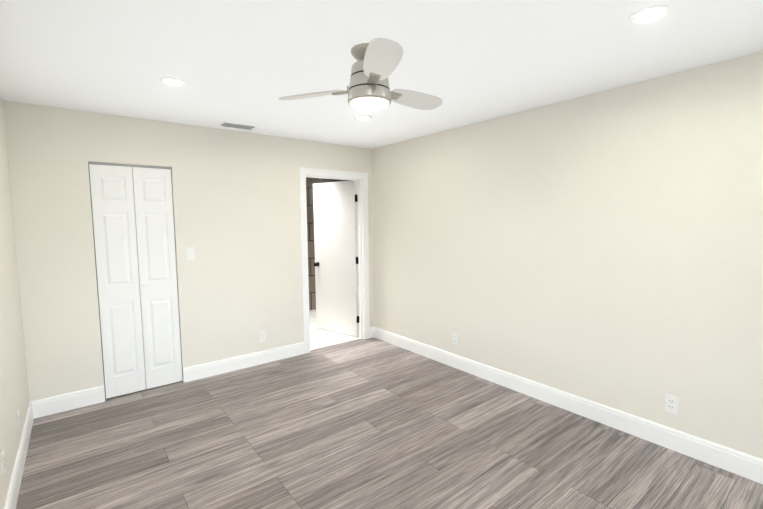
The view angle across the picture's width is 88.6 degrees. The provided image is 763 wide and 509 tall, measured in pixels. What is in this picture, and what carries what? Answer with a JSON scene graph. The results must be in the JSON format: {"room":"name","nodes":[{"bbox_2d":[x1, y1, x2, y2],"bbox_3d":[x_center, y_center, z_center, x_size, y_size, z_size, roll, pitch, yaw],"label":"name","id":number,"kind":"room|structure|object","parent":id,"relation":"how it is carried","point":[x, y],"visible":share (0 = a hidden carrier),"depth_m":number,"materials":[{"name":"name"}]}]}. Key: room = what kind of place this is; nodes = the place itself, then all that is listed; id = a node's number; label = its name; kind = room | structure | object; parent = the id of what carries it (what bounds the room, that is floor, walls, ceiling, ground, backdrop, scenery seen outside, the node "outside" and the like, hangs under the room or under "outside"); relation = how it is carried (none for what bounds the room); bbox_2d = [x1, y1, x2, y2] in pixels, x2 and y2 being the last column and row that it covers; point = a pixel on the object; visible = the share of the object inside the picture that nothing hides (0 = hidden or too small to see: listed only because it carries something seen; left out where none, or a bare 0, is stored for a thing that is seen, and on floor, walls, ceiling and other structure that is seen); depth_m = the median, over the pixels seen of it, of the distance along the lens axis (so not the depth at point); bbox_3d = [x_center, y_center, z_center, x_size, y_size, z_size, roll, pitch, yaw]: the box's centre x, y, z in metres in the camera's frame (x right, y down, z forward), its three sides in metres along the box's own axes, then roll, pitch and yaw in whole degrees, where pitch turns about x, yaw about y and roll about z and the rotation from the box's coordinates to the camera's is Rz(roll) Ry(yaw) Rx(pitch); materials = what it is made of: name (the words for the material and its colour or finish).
{"room":"empty bedroom","nodes":[
{"label":"empty bedroom","id":0,"kind":"room"},
{"bbox_2d":[0,96,29,508],"bbox_3d":[-0.699,0.295,0.254,0.120,2.440,6.870,-4,6,-38],"label":"wall","id":1,"kind":"structure","parent":0,"point":[14,392],"depth_m":2.51,"materials":[{"name":"paint"}]},
{"bbox_2d":[1,448,5,475],"bbox_3d":[-1.911,1.051,1.980,0.008,0.115,0.070,-4,6,-38],"label":"electrical outlet","id":2,"kind":"object","parent":1,"relation":"attached to","point":[3,461],"visible":0.98,"depth_m":1.97,"materials":[{"name":"white plastic"}]},
{"bbox_2d":[16,407,19,428],"bbox_3d":[-2.311,1.041,2.493,0.012,0.115,0.070,-4,6,-38],"label":"electrical outlet","id":3,"kind":"object","parent":1,"relation":"attached to","point":[18,418],"visible":1,"depth_m":2.47,"materials":[{"name":"white plastic"}]},
{"bbox_2d":[4,402,33,508],"bbox_3d":[-0.672,1.433,0.442,0.016,0.140,6.750,-4,6,-38],"label":"baseboard","id":4,"kind":"structure","parent":1,"relation":"attached to","point":[13,489],"depth_m":2.35,"materials":[{"name":"white wood"}]},
{"bbox_2d":[88,164,144,373],"bbox_3d":[-2.439,0.004,3.823,1.215,2.440,0.670,-4,6,-38],"label":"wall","id":5,"kind":"structure","parent":0,"point":[96,269],"depth_m":3.90,"materials":[{"name":"beige paint"}]},
{"bbox_2d":[3,100,373,400],"bbox_3d":[-1.482,-0.027,4.073,3.630,2.440,0.120,-4,6,-38],"label":"wall","id":6,"kind":"structure","parent":0,"point":[236,204],"depth_m":3.68,"materials":[{"name":"paint"}]},
{"bbox_2d":[88,161,170,168],"bbox_3d":[-2.182,-0.776,3.419,0.611,0.019,0.035,-4,6,-38],"label":"track rail","id":7,"kind":"object","parent":6,"relation":"attached to","point":[126,165],"visible":0.93,"depth_m":3.39,"materials":[{"name":"silver metal"}]},
{"bbox_2d":[89,164,181,398],"bbox_3d":[-2.162,0.236,3.492,0.603,2.006,0.064,-4,6,-38],"label":"closet door","id":8,"kind":"structure","parent":6,"relation":"in","point":[119,246],"depth_m":3.48,"materials":[{"name":"white wood"}]},
{"bbox_2d":[186,247,194,259],"bbox_3d":[-1.818,-0.009,3.724,0.072,0.118,0.013,-4,6,-38],"label":"light switch","id":9,"kind":"object","parent":6,"relation":"attached to","point":[190,253],"visible":1,"depth_m":3.72,"materials":[{"name":"white plastic"}]},
{"bbox_2d":[30,327,373,418],"bbox_3d":[-1.429,1.123,4.118,3.390,0.140,0.016,-4,6,-38],"label":"baseboard","id":10,"kind":"structure","parent":6,"relation":"attached to","point":[64,402],"depth_m":3.83,"materials":[{"name":"white wood"}]},
{"bbox_2d":[259,331,265,341],"bbox_3d":[-1.284,0.882,4.218,0.070,0.115,0.008,-4,6,-38],"label":"electrical outlet","id":11,"kind":"object","parent":6,"relation":"attached to","point":[262,336],"visible":1,"depth_m":4.21,"materials":[{"name":"white plastic"}]},
{"bbox_2d":[299,167,369,353],"bbox_3d":[-0.575,0.058,4.783,0.942,2.131,0.143,-4,6,-38],"label":"door frame","id":12,"kind":"structure","parent":6,"relation":"attached to","point":[303,172],"depth_m":4.91,"materials":[{"name":"white wood"}]},
{"bbox_2d":[313,180,357,336],"bbox_3d":[-0.625,0.051,5.300,0.780,2.038,0.167,3,6,38],"label":"door","id":13,"kind":"structure","parent":6,"relation":"in","point":[335,242],"depth_m":5.26,"materials":[{"name":"white wood"}]},
{"bbox_2d":[306,177,338,309],"bbox_3d":[-1.648,-0.226,6.402,2.400,2.440,0.100,-4,6,-38],"label":"wall tile","id":14,"kind":"structure","parent":0,"point":[310,182],"depth_m":6.69,"materials":[{"name":"grey tile"}]},
{"bbox_2d":[0,0,762,148],"bbox_3d":[0.631,-1.081,1.272,3.630,0.100,6.990,-4,6,-38],"label":"ceiling","id":15,"kind":"structure","parent":0,"point":[252,62],"depth_m":2.15,"materials":[{"name":"white paint"}]},
{"bbox_2d":[160,77,186,86],"bbox_3d":[-1.348,-1.117,2.535,0.156,0.007,0.156,-5,7,-41],"label":"recessed light","id":16,"kind":"object","parent":15,"relation":"in","point":[170,81],"depth_m":2.52,"materials":[{"name":"white plastic"}]},
{"bbox_2d":[221,123,254,129],"bbox_3d":[-1.363,-1.215,3.715,0.280,0.013,0.120,-4,6,-38],"label":"ceiling vent","id":17,"kind":"object","parent":15,"relation":"in","point":[237,126],"visible":1,"depth_m":3.69,"materials":[{"name":"grey metal"}]},
{"bbox_2d":[279,38,442,110],"bbox_3d":[0.029,-0.951,2.182,0.891,0.302,0.993,-4,6,-38],"label":"ceiling fan","id":18,"kind":"object","parent":15,"relation":"hanging from","point":[375,65],"visible":1,"depth_m":2.04,"materials":[{"name":"silver metal"}]},
{"bbox_2d":[355,115,371,120],"bbox_3d":[-0.161,-1.208,3.465,0.156,0.007,0.156,-5,7,-41],"label":"recessed light","id":19,"kind":"object","parent":15,"relation":"in","point":[362,117],"depth_m":3.45,"materials":[{"name":"white plastic"}]},
{"bbox_2d":[629,5,670,23],"bbox_3d":[1.201,-1.074,1.755,0.156,0.007,0.156,-5,7,-41],"label":"recessed light","id":20,"kind":"object","parent":15,"relation":"in","point":[649,14],"depth_m":1.75,"materials":[{"name":"white plastic"}]},
{"bbox_2d":[16,309,762,508],"bbox_3d":[0.325,1.374,2.392,4.230,0.102,8.820,-4,6,-38],"label":"floor","id":21,"kind":"structure","parent":0,"point":[373,423],"depth_m":2.62,"materials":[{"name":"laminate"}]},
{"bbox_2d":[372,51,762,458],"bbox_3d":[2.059,0.082,2.415,0.120,2.440,6.870,-4,6,-38],"label":"wall","id":22,"kind":"structure","parent":0,"point":[605,247],"depth_m":2.85,"materials":[{"name":"paint"}]},
{"bbox_2d":[452,333,457,344],"bbox_3d":[0.759,0.872,4.048,0.008,0.115,0.070,-4,6,-38],"label":"electrical outlet","id":23,"kind":"object","parent":22,"relation":"attached to","point":[454,338],"visible":1,"depth_m":4.04,"materials":[{"name":"white plastic"}]},
{"bbox_2d":[374,327,762,483],"bbox_3d":[1.979,1.228,2.519,0.016,0.140,6.750,-4,6,-38],"label":"baseboard","id":24,"kind":"structure","parent":22,"relation":"attached to","point":[745,465],"depth_m":2.91,"materials":[{"name":"white wood"}]},
{"bbox_2d":[665,394,678,413],"bbox_3d":[1.915,0.987,2.583,0.008,0.115,0.070,-4,6,-38],"label":"electrical outlet","id":25,"kind":"object","parent":22,"relation":"attached to","point":[671,403],"visible":1,"depth_m":2.58,"materials":[{"name":"white plastic"}]}
]}

